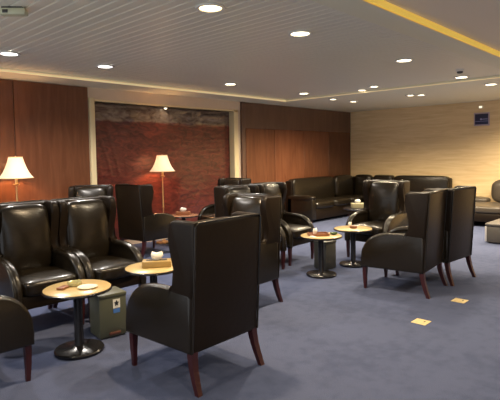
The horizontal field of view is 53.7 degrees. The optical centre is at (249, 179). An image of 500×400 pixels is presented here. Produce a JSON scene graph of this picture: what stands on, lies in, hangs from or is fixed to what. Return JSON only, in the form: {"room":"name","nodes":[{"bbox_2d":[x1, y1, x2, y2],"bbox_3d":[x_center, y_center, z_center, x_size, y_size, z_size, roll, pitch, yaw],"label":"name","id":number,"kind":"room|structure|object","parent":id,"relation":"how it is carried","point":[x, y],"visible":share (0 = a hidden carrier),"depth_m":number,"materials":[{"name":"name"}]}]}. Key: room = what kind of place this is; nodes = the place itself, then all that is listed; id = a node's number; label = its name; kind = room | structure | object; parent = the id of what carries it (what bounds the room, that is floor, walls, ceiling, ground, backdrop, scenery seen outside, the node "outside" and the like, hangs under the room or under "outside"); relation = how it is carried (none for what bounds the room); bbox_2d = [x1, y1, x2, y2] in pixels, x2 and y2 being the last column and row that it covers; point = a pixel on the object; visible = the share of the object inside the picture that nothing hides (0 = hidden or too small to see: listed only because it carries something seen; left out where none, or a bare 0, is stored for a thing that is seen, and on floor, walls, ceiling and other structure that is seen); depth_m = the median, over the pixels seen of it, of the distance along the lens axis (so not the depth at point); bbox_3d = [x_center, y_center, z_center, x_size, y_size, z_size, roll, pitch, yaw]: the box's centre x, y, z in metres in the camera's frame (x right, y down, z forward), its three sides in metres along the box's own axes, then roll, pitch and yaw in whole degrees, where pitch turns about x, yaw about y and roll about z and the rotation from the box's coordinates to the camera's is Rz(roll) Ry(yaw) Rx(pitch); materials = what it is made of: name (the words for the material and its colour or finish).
{"room":"lounge","nodes":[
{"label":"lounge","id":0,"kind":"room"},
{"bbox_2d":[6,79,341,243],"bbox_3d":[-1.707,-0.204,8.791,0.300,2.600,12.430,2,4,43],"label":"wall","id":1,"kind":"structure","parent":0,"point":[96,93],"depth_m":8.70,"materials":[{"name":"beige paint"}]},
{"bbox_2d":[0,79,90,202],"bbox_3d":[-4.178,-0.069,5.939,0.030,2.490,4.885,2,4,43],"label":"wall panel","id":2,"kind":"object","parent":1,"relation":"attached to","point":[46,125],"depth_m":7.16,"materials":[{"name":"brown wood"}]},
{"bbox_2d":[95,103,229,239],"bbox_3d":[-1.465,-0.158,9.002,0.042,2.281,3.087,2,4,43],"label":"mural","id":3,"kind":"object","parent":1,"relation":"attached to","point":[129,138],"visible":0.65,"depth_m":8.96,"materials":[{"name":"red paint"}]},
{"bbox_2d":[88,97,238,184],"bbox_3d":[-1.403,-0.135,8.969,0.180,2.435,3.300,2,4,43],"label":"trim","id":4,"kind":"structure","parent":1,"relation":"attached to","point":[233,115],"depth_m":8.93,"materials":[{"name":"beige"}]},
{"bbox_2d":[240,102,245,177],"bbox_3d":[-0.133,-0.295,10.200,0.050,2.595,0.105,2,4,43],"label":"trim","id":5,"kind":"structure","parent":1,"relation":"attached to","point":[242,104],"depth_m":10.15,"materials":[{"name":"brown wood"}]},
{"bbox_2d":[245,128,350,207],"bbox_3d":[1.300,-0.176,11.735,0.030,1.960,4.030,2,4,43],"label":"wall panel","id":6,"kind":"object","parent":1,"relation":"attached to","point":[272,155],"depth_m":11.42,"materials":[{"name":"brown wood"}]},
{"bbox_2d":[245,102,350,132],"bbox_3d":[1.269,-1.418,11.658,0.035,0.530,4.070,2,4,43],"label":"trim","id":7,"kind":"structure","parent":1,"relation":"attached to","point":[257,116],"depth_m":11.38,"materials":[{"name":"brown wood"}]},
{"bbox_2d":[0,214,499,399],"bbox_3d":[2.030,1.254,5.416,10.430,0.100,12.530,2,4,43],"label":"floor","id":8,"kind":"structure","parent":0,"point":[336,338],"depth_m":3.81,"materials":[{"name":"blue carpet"}]},
{"bbox_2d":[0,156,33,200],"bbox_3d":[-3.118,0.456,6.619,0.442,1.540,0.442,2,4,43],"label":"floor lamp","id":9,"kind":"object","parent":8,"relation":"on","point":[15,168],"visible":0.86,"depth_m":6.49,"materials":[{"name":"white fabric"}]},
{"bbox_2d":[0,295,34,381],"bbox_3d":[-1.933,0.824,3.268,0.634,1.096,0.784,2,4,43],"label":"chair","id":10,"kind":"object","parent":8,"relation":"on","point":[16,322],"visible":1,"depth_m":3.24,"materials":[{"name":"leather"}]},
{"bbox_2d":[0,200,85,324],"bbox_3d":[-1.946,0.766,4.454,0.784,1.096,0.634,2,4,44],"label":"chair","id":11,"kind":"object","parent":8,"relation":"on","point":[32,258],"visible":0.91,"depth_m":4.46,"materials":[{"name":"leather"}]},
{"bbox_2d":[0,204,51,270],"bbox_3d":[-2.103,0.554,4.595,0.247,0.640,0.468,2,4,44],"label":"cushion","id":12,"kind":"object","parent":11,"relation":"on","point":[25,229],"depth_m":4.52,"materials":[{"name":"leather"}]},
{"bbox_2d":[18,266,75,296],"bbox_3d":[-1.874,0.903,4.393,0.589,0.183,0.487,2,4,44],"label":"seat cushion","id":13,"kind":"object","parent":11,"relation":"on","point":[32,280],"depth_m":4.24,"materials":[{"name":"leather"}]},
{"bbox_2d":[41,279,111,359],"bbox_3d":[-1.332,1.085,3.832,0.520,0.500,0.520,2,4,43],"label":"side table","id":14,"kind":"object","parent":8,"relation":"on","point":[80,348],"visible":0.94,"depth_m":3.79,"materials":[{"name":"black metal"}]},
{"bbox_2d":[56,285,68,289],"bbox_3d":[-1.434,0.830,3.781,0.056,0.018,0.090,0,3,15],"label":"packet","id":15,"kind":"object","parent":14,"relation":"on","point":[62,287],"visible":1,"depth_m":3.75,"materials":[{"name":"red paper"}]},
{"bbox_2d":[67,279,81,286],"bbox_3d":[-1.380,0.815,3.881,0.110,0.036,0.110,2,4,43],"label":"ashtray","id":16,"kind":"object","parent":14,"relation":"on","point":[73,283],"visible":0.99,"depth_m":3.86,"materials":[{"name":"green glass"}]},
{"bbox_2d":[77,284,97,288],"bbox_3d":[-1.251,0.829,3.801,0.150,0.012,0.150,2,4,43],"label":"saucer","id":17,"kind":"object","parent":14,"relation":"on","point":[84,286],"visible":1,"depth_m":3.81,"materials":[{"name":"beige ceramic"}]},
{"bbox_2d":[68,185,112,197],"bbox_3d":[-2.274,0.645,7.035,0.634,1.096,0.784,-1,3,-12],"label":"chair","id":18,"kind":"object","parent":8,"relation":"on","point":[75,190],"visible":0.14,"depth_m":7.18,"materials":[{"name":"leather"}]},
{"bbox_2d":[75,187,106,196],"bbox_3d":[-2.321,0.428,7.235,0.468,0.640,0.247,-1,3,-12],"label":"cushion","id":19,"kind":"object","parent":18,"relation":"on","point":[79,191],"depth_m":7.17,"materials":[{"name":"leather"}]},
{"bbox_2d":[51,195,145,320],"bbox_3d":[-1.509,0.737,4.901,0.784,1.096,0.634,2,4,42],"label":"chair","id":20,"kind":"object","parent":8,"relation":"on","point":[86,228],"visible":0.78,"depth_m":4.90,"materials":[{"name":"leather"}]},
{"bbox_2d":[66,199,109,257],"bbox_3d":[-1.671,0.526,5.036,0.247,0.640,0.468,2,4,42],"label":"cushion","id":21,"kind":"object","parent":20,"relation":"on","point":[87,220],"depth_m":4.95,"materials":[{"name":"leather"}]},
{"bbox_2d":[88,256,136,280],"bbox_3d":[-1.435,0.874,4.842,0.589,0.183,0.487,2,4,42],"label":"seat cushion","id":22,"kind":"object","parent":20,"relation":"on","point":[106,268],"depth_m":4.68,"materials":[{"name":"leather"}]},
{"bbox_2d":[89,286,126,339],"bbox_3d":[-1.204,1.131,4.189,0.243,0.370,0.236,-3,4,-39],"label":"waste bin","id":23,"kind":"object","parent":8,"relation":"on","point":[108,309],"visible":0.84,"depth_m":4.11,"materials":[{"name":"grey plastic"}]},
{"bbox_2d":[115,183,175,257],"bbox_3d":[-1.586,0.602,7.694,0.634,1.096,0.784,1,4,39],"label":"chair","id":24,"kind":"object","parent":8,"relation":"on","point":[137,221],"visible":0.88,"depth_m":7.38,"materials":[{"name":"leather"}]},
{"bbox_2d":[124,262,172,282],"bbox_3d":[-0.877,1.045,4.509,0.520,0.500,0.520,0,3,22],"label":"side table","id":25,"kind":"object","parent":8,"relation":"on","point":[136,269],"visible":0.41,"depth_m":4.35,"materials":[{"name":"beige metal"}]},
{"bbox_2d":[142,251,170,267],"bbox_3d":[-0.851,0.725,4.498,0.260,0.139,0.125,-1,3,-9],"label":"tissue box","id":26,"kind":"object","parent":25,"relation":"on","point":[156,261],"visible":0.99,"depth_m":4.45,"materials":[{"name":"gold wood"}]},
{"bbox_2d":[149,155,174,243],"bbox_3d":[-1.511,0.334,8.578,0.442,1.540,0.442,2,4,43],"label":"floor lamp","id":27,"kind":"object","parent":8,"relation":"on","point":[162,164],"visible":0.97,"depth_m":8.46,"materials":[{"name":"white fabric"}]},
{"bbox_2d":[171,213,198,219],"bbox_3d":[-1.131,0.856,8.444,0.520,0.500,0.520,2,4,43],"label":"side table","id":28,"kind":"object","parent":8,"relation":"on","point":[192,215],"visible":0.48,"depth_m":8.33,"materials":[{"name":"brown wood"}]},
{"bbox_2d":[176,207,189,214],"bbox_3d":[-1.143,0.542,8.422,0.240,0.128,0.120,-1,3,-2],"label":"tissue box","id":29,"kind":"object","parent":28,"relation":"on","point":[182,211],"visible":1,"depth_m":8.37,"materials":[{"name":"brown wood"}]},
{"bbox_2d":[126,211,264,397],"bbox_3d":[-0.406,0.787,3.535,0.784,1.096,0.672,2,4,42],"label":"chair","id":30,"kind":"object","parent":8,"relation":"on","point":[212,299],"visible":1,"depth_m":3.24,"materials":[{"name":"leather"}]},
{"bbox_2d":[197,178,250,220],"bbox_3d":[-0.453,0.535,8.671,0.634,1.096,0.784,2,4,43],"label":"chair","id":31,"kind":"object","parent":8,"relation":"on","point":[207,212],"visible":0.23,"depth_m":8.70,"materials":[{"name":"leather"}]},
{"bbox_2d":[201,213,214,219],"bbox_3d":[-0.517,0.675,8.607,0.487,0.183,0.589,2,4,43],"label":"seat cushion","id":32,"kind":"object","parent":31,"relation":"on","point":[203,215],"depth_m":8.47,"materials":[{"name":"leather"}]},
{"bbox_2d":[222,179,238,185],"bbox_3d":[-0.308,0.319,8.817,0.468,0.640,0.247,2,4,43],"label":"cushion","id":33,"kind":"object","parent":31,"relation":"on","point":[225,182],"depth_m":8.77,"materials":[{"name":"leather"}]},
{"bbox_2d":[214,184,286,268],"bbox_3d":[0.004,0.635,6.500,0.634,1.096,0.784,-3,4,-43],"label":"chair","id":34,"kind":"object","parent":8,"relation":"on","point":[219,191],"visible":0.17,"depth_m":6.49,"materials":[{"name":"leather"}]},
{"bbox_2d":[228,187,252,193],"bbox_3d":[-0.145,0.422,6.648,0.468,0.640,0.247,-3,4,-43],"label":"cushion","id":35,"kind":"object","parent":34,"relation":"on","point":[231,190],"depth_m":6.59,"materials":[{"name":"leather"}]},
{"bbox_2d":[222,193,282,301],"bbox_3d":[-0.155,0.714,4.942,0.634,1.096,0.784,2,4,43],"label":"chair","id":36,"kind":"object","parent":8,"relation":"on","point":[268,206],"visible":0.27,"depth_m":4.93,"materials":[{"name":"leather"}]},
{"bbox_2d":[230,196,262,239],"bbox_3d":[-0.011,0.497,5.088,0.468,0.640,0.247,2,4,43],"label":"cushion","id":37,"kind":"object","parent":36,"relation":"on","point":[253,204],"depth_m":5.01,"materials":[{"name":"leather"}]},
{"bbox_2d":[248,182,314,265],"bbox_3d":[0.463,0.599,7.072,0.784,1.096,0.634,1,4,40],"label":"chair","id":38,"kind":"object","parent":8,"relation":"on","point":[293,225],"visible":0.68,"depth_m":7.07,"materials":[{"name":"leather"}]},
{"bbox_2d":[263,184,282,219],"bbox_3d":[0.296,0.388,7.201,0.247,0.640,0.468,1,4,40],"label":"cushion","id":39,"kind":"object","parent":38,"relation":"on","point":[275,189],"depth_m":7.19,"materials":[{"name":"leather"}]},
{"bbox_2d":[288,224,311,238],"bbox_3d":[0.539,0.736,7.016,0.589,0.183,0.487,1,4,40],"label":"seat cushion","id":40,"kind":"object","parent":38,"relation":"on","point":[296,230],"depth_m":6.81,"materials":[{"name":"leather"}]},
{"bbox_2d":[285,176,352,222],"bbox_3d":[1.640,0.433,11.505,0.776,0.955,1.675,2,4,43],"label":"sofa","id":41,"kind":"object","parent":8,"relation":"on","point":[314,198],"visible":0.99,"depth_m":11.16,"materials":[{"name":"leather"}]},
{"bbox_2d":[288,176,334,198],"bbox_3d":[1.474,0.226,11.652,0.272,0.550,1.624,2,4,43],"label":"cushion","id":42,"kind":"object","parent":41,"relation":"on","point":[321,187],"depth_m":11.48,"materials":[{"name":"leather"}]},
{"bbox_2d":[316,199,333,208],"bbox_3d":[1.509,0.561,11.237,0.592,0.195,0.739,2,4,43],"label":"seat cushion","id":43,"kind":"object","parent":41,"relation":"on","point":[320,203],"depth_m":11.05,"materials":[{"name":"leather"}]},
{"bbox_2d":[322,197,351,205],"bbox_3d":[2.021,0.526,11.778,0.592,0.195,0.739,2,4,43],"label":"seat cushion","id":44,"kind":"object","parent":41,"relation":"on","point":[338,201],"depth_m":11.57,"materials":[{"name":"leather"}]},
{"bbox_2d":[300,232,341,278],"bbox_3d":[0.881,0.938,6.105,0.520,0.500,0.520,-1,3,-8],"label":"side table","id":45,"kind":"object","parent":8,"relation":"on","point":[321,273],"visible":0.86,"depth_m":6.06,"materials":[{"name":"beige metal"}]},
{"bbox_2d":[307,232,329,235],"bbox_3d":[0.842,0.674,6.084,0.250,0.030,0.160,-1,3,-5],"label":"serving tray","id":46,"kind":"object","parent":45,"relation":"on","point":[308,233],"visible":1,"depth_m":6.01,"materials":[{"name":"brown wood"}]},
{"bbox_2d":[314,240,335,269],"bbox_3d":[0.985,0.983,6.478,0.218,0.370,0.208,-3,4,-43],"label":"waste bin","id":47,"kind":"object","parent":8,"relation":"on","point":[329,246],"visible":0.71,"depth_m":6.42,"materials":[{"name":"grey plastic"}]},
{"bbox_2d":[332,174,373,214],"bbox_3d":[2.590,0.366,12.521,0.761,0.960,1.110,2,4,43],"label":"sofa","id":48,"kind":"object","parent":8,"relation":"on","point":[348,186],"visible":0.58,"depth_m":12.46,"materials":[{"name":"leather"}]},
{"bbox_2d":[332,175,353,196],"bbox_3d":[2.356,0.168,12.543,0.280,0.561,0.830,2,4,43],"label":"cushion","id":49,"kind":"object","parent":48,"relation":"on","point":[343,184],"depth_m":12.36,"materials":[{"name":"leather"}]},
{"bbox_2d":[338,194,363,202],"bbox_3d":[2.592,0.487,12.396,0.581,0.192,0.910,2,4,43],"label":"seat cushion","id":50,"kind":"object","parent":48,"relation":"on","point":[353,197],"depth_m":12.16,"materials":[{"name":"leather"}]},
{"bbox_2d":[354,174,372,194],"bbox_3d":[2.932,0.151,12.701,0.500,0.561,0.280,2,4,43],"label":"cushion","id":51,"kind":"object","parent":48,"relation":"on","point":[358,179],"depth_m":12.64,"materials":[{"name":"leather"}]},
{"bbox_2d":[343,206,362,211],"bbox_3d":[1.990,0.772,9.124,0.520,0.500,0.520,2,4,43],"label":"side table","id":52,"kind":"object","parent":8,"relation":"on","point":[344,208],"visible":0.34,"depth_m":8.97,"materials":[{"name":"black metal"}]},
{"bbox_2d":[351,199,363,207],"bbox_3d":[1.979,0.445,9.072,0.220,0.158,0.120,-1,3,-7],"label":"tissue box","id":53,"kind":"object","parent":52,"relation":"on","point":[357,204],"visible":0.93,"depth_m":9.02,"materials":[{"name":"beige"}]},
{"bbox_2d":[334,225,372,267],"bbox_3d":[1.389,0.904,6.642,0.520,0.500,0.520,-1,3,0],"label":"side table","id":54,"kind":"object","parent":8,"relation":"on","point":[353,263],"visible":0.91,"depth_m":6.60,"materials":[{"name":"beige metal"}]},
{"bbox_2d":[345,180,409,256],"bbox_3d":[1.860,0.571,7.188,0.679,1.096,0.784,2,4,43],"label":"chair","id":55,"kind":"object","parent":8,"relation":"on","point":[384,210],"visible":0.8,"depth_m":7.17,"materials":[{"name":"leather"}]},
{"bbox_2d":[353,221,384,235],"bbox_3d":[1.795,0.710,7.124,0.521,0.183,0.589,2,4,43],"label":"seat cushion","id":56,"kind":"object","parent":55,"relation":"on","point":[378,227],"depth_m":6.94,"materials":[{"name":"leather"}]},
{"bbox_2d":[368,181,398,221],"bbox_3d":[2.004,0.354,7.334,0.501,0.640,0.247,2,4,43],"label":"cushion","id":57,"kind":"object","parent":55,"relation":"on","point":[383,196],"depth_m":7.25,"materials":[{"name":"leather"}]},
{"bbox_2d":[362,175,393,202],"bbox_3d":[3.192,0.375,12.182,0.550,0.955,0.776,2,4,43],"label":"sofa","id":58,"kind":"object","parent":8,"relation":"on","point":[376,177],"visible":0.15,"depth_m":12.22,"materials":[{"name":"leather"}]},
{"bbox_2d":[373,175,393,179],"bbox_3d":[3.344,0.163,12.336,0.504,0.550,0.272,2,4,43],"label":"cushion","id":59,"kind":"object","parent":58,"relation":"on","point":[377,177],"depth_m":12.23,"materials":[{"name":"leather"}]},
{"bbox_2d":[361,188,447,298],"bbox_3d":[1.716,0.656,5.515,0.784,1.096,0.679,1,4,37],"label":"chair","id":60,"kind":"object","parent":8,"relation":"on","point":[417,247],"visible":1,"depth_m":5.21,"materials":[{"name":"leather"}]},
{"bbox_2d":[411,318,430,324],"bbox_3d":[1.514,1.257,4.368,0.130,0.013,0.130,2,4,43],"label":"socket","id":61,"kind":"object","parent":8,"relation":"on","point":[417,321],"visible":1,"depth_m":4.35,"materials":[{"name":"gold metal"}]},
{"bbox_2d":[394,175,451,191],"bbox_3d":[3.893,0.397,11.520,1.380,0.955,0.776,2,4,43],"label":"sofa","id":62,"kind":"object","parent":8,"relation":"on","point":[418,183],"visible":0.19,"depth_m":11.50,"materials":[{"name":"leather"}]},
{"bbox_2d":[395,185,476,285],"bbox_3d":[2.221,0.625,5.976,0.634,1.096,0.784,-3,4,-43],"label":"chair","id":63,"kind":"object","parent":8,"relation":"on","point":[460,213],"visible":0.38,"depth_m":5.65,"materials":[{"name":"leather"}]},
{"bbox_2d":[451,298,468,303],"bbox_3d":[2.113,1.218,4.971,0.130,0.013,0.130,2,4,43],"label":"socket","id":64,"kind":"object","parent":8,"relation":"on","point":[458,300],"visible":1,"depth_m":4.95,"materials":[{"name":"gold metal"}]},
{"bbox_2d":[474,180,499,221],"bbox_3d":[5.290,0.456,9.941,2.100,0.946,1.197,2,4,43],"label":"sofa","id":65,"kind":"object","parent":8,"relation":"on","point":[485,210],"visible":0.5,"depth_m":9.86,"materials":[{"name":"leather"}]},
{"bbox_2d":[475,202,499,213],"bbox_3d":[4.863,0.580,10.266,1.040,0.184,1.071,2,4,43],"label":"seat cushion","id":66,"kind":"object","parent":65,"relation":"on","point":[480,207],"depth_m":9.80,"materials":[{"name":"brown leather"}]},
{"bbox_2d":[485,219,499,242],"bbox_3d":[4.369,0.870,8.099,0.742,0.330,0.742,2,4,43],"label":"ottoman","id":67,"kind":"object","parent":8,"relation":"on","point":[492,229],"visible":1,"depth_m":8.02,"materials":[{"name":"beige leather"}]},
{"bbox_2d":[0,0,499,111],"bbox_3d":[0.186,-1.499,6.916,5.570,0.150,12.430,2,4,43],"label":"ceiling","id":68,"kind":"structure","parent":0,"point":[171,43],"depth_m":5.47,"materials":[{"name":"silver metal"}]},
{"bbox_2d":[0,51,20,56],"bbox_3d":[-2.597,-1.353,5.321,0.234,0.013,0.234,2,4,43],"label":"recessed light","id":69,"kind":"object","parent":68,"relation":"in","point":[3,53],"visible":1,"depth_m":5.30,"materials":[{"name":"white plastic"}]},
{"bbox_2d":[95,64,114,68],"bbox_3d":[-1.807,-1.407,6.155,0.234,0.013,0.234,2,4,43],"label":"recessed light","id":70,"kind":"object","parent":68,"relation":"in","point":[103,66],"visible":1,"depth_m":6.13,"materials":[{"name":"white plastic"}]},
{"bbox_2d":[195,3,225,12],"bbox_3d":[-0.304,-1.315,3.787,0.234,0.013,0.234,2,4,43],"label":"recessed light","id":71,"kind":"object","parent":68,"relation":"in","point":[203,7],"visible":1,"depth_m":3.77,"materials":[{"name":"white plastic"}]},
{"bbox_2d":[200,5,220,10],"bbox_3d":[-0.304,-1.316,3.787,0.170,0.011,0.170,2,4,43],"label":"diffuser","id":72,"kind":"object","parent":71,"relation":"attached to","point":[203,7],"depth_m":3.78,"materials":[{"name":"beige plastic"}]},
{"bbox_2d":[223,83,236,85],"bbox_3d":[-0.314,-1.514,7.850,0.234,0.013,0.234,2,4,43],"label":"recessed light","id":73,"kind":"object","parent":68,"relation":"in","point":[226,84],"visible":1,"depth_m":7.85,"materials":[{"name":"white plastic"}]},
{"bbox_2d":[0,69,499,101],"bbox_3d":[-0.761,-1.365,5.460,4.384,0.028,9.004,2,4,43],"label":"trim","id":74,"kind":"structure","parent":68,"relation":"attached to","point":[1,70],"depth_m":7.73,"materials":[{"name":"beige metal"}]},
{"bbox_2d":[288,30,312,36],"bbox_3d":[0.471,-1.369,4.635,0.234,0.013,0.234,2,4,43],"label":"recessed light","id":75,"kind":"object","parent":68,"relation":"in","point":[296,33],"visible":1,"depth_m":4.61,"materials":[{"name":"white plastic"}]},
{"bbox_2d":[292,32,308,35],"bbox_3d":[0.471,-1.370,4.635,0.170,0.011,0.170,2,4,43],"label":"diffuser","id":76,"kind":"object","parent":75,"relation":"attached to","point":[293,33],"depth_m":4.64,"materials":[{"name":"white plastic"}]},
{"bbox_2d":[394,58,413,62],"bbox_3d":[1.894,-1.462,6.066,0.234,0.013,0.234,2,4,43],"label":"recessed light","id":77,"kind":"object","parent":68,"relation":"in","point":[403,60],"visible":1,"depth_m":6.05,"materials":[{"name":"white plastic"}]},
{"bbox_2d":[364,0,499,56],"bbox_3d":[2.209,-1.407,5.007,0.025,0.050,12.430,2,4,43],"label":"trim","id":78,"kind":"structure","parent":68,"relation":"attached to","point":[383,4],"depth_m":4.31,"materials":[{"name":"gold metal"}]},
{"bbox_2d":[456,69,463,73],"bbox_3d":[2.906,-1.494,6.830,0.110,0.058,0.110,2,4,43],"label":"smoke detector","id":79,"kind":"object","parent":68,"relation":"attached to","point":[459,71],"visible":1,"depth_m":6.79,"materials":[{"name":"black plastic"}]},
{"bbox_2d":[453,76,469,78],"bbox_3d":[3.218,-1.554,7.509,0.234,0.013,0.234,2,4,43],"label":"recessed light","id":80,"kind":"object","parent":68,"relation":"in","point":[456,77],"visible":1,"depth_m":7.50,"materials":[{"name":"white plastic"}]},
{"bbox_2d":[483,83,498,85],"bbox_3d":[3.939,-1.553,8.068,0.234,0.013,0.234,2,4,43],"label":"recessed light","id":81,"kind":"object","parent":68,"relation":"in","point":[488,84],"visible":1,"depth_m":8.05,"materials":[{"name":"white plastic"}]},
{"bbox_2d":[350,100,499,201],"bbox_3d":[6.384,-0.480,9.751,10.130,2.800,0.100,2,4,43],"label":"wall","id":82,"kind":"structure","parent":0,"point":[433,140],"depth_m":11.64,"materials":[{"name":"beige wood"}]},
{"bbox_2d":[474,112,489,125],"bbox_3d":[5.088,-1.324,10.836,0.330,0.290,0.026,2,4,43],"label":"wall sign","id":83,"kind":"object","parent":82,"relation":"attached to","point":[483,118],"visible":1,"depth_m":10.82,"materials":[{"name":"blue"}]},
{"bbox_2d":[384,0,499,50],"bbox_3d":[3.961,-1.454,3.346,4.900,0.150,12.430,2,4,43],"label":"ceiling","id":84,"kind":"structure","parent":0,"point":[477,20],"depth_m":4.16,"materials":[{"name":"beige paint"}]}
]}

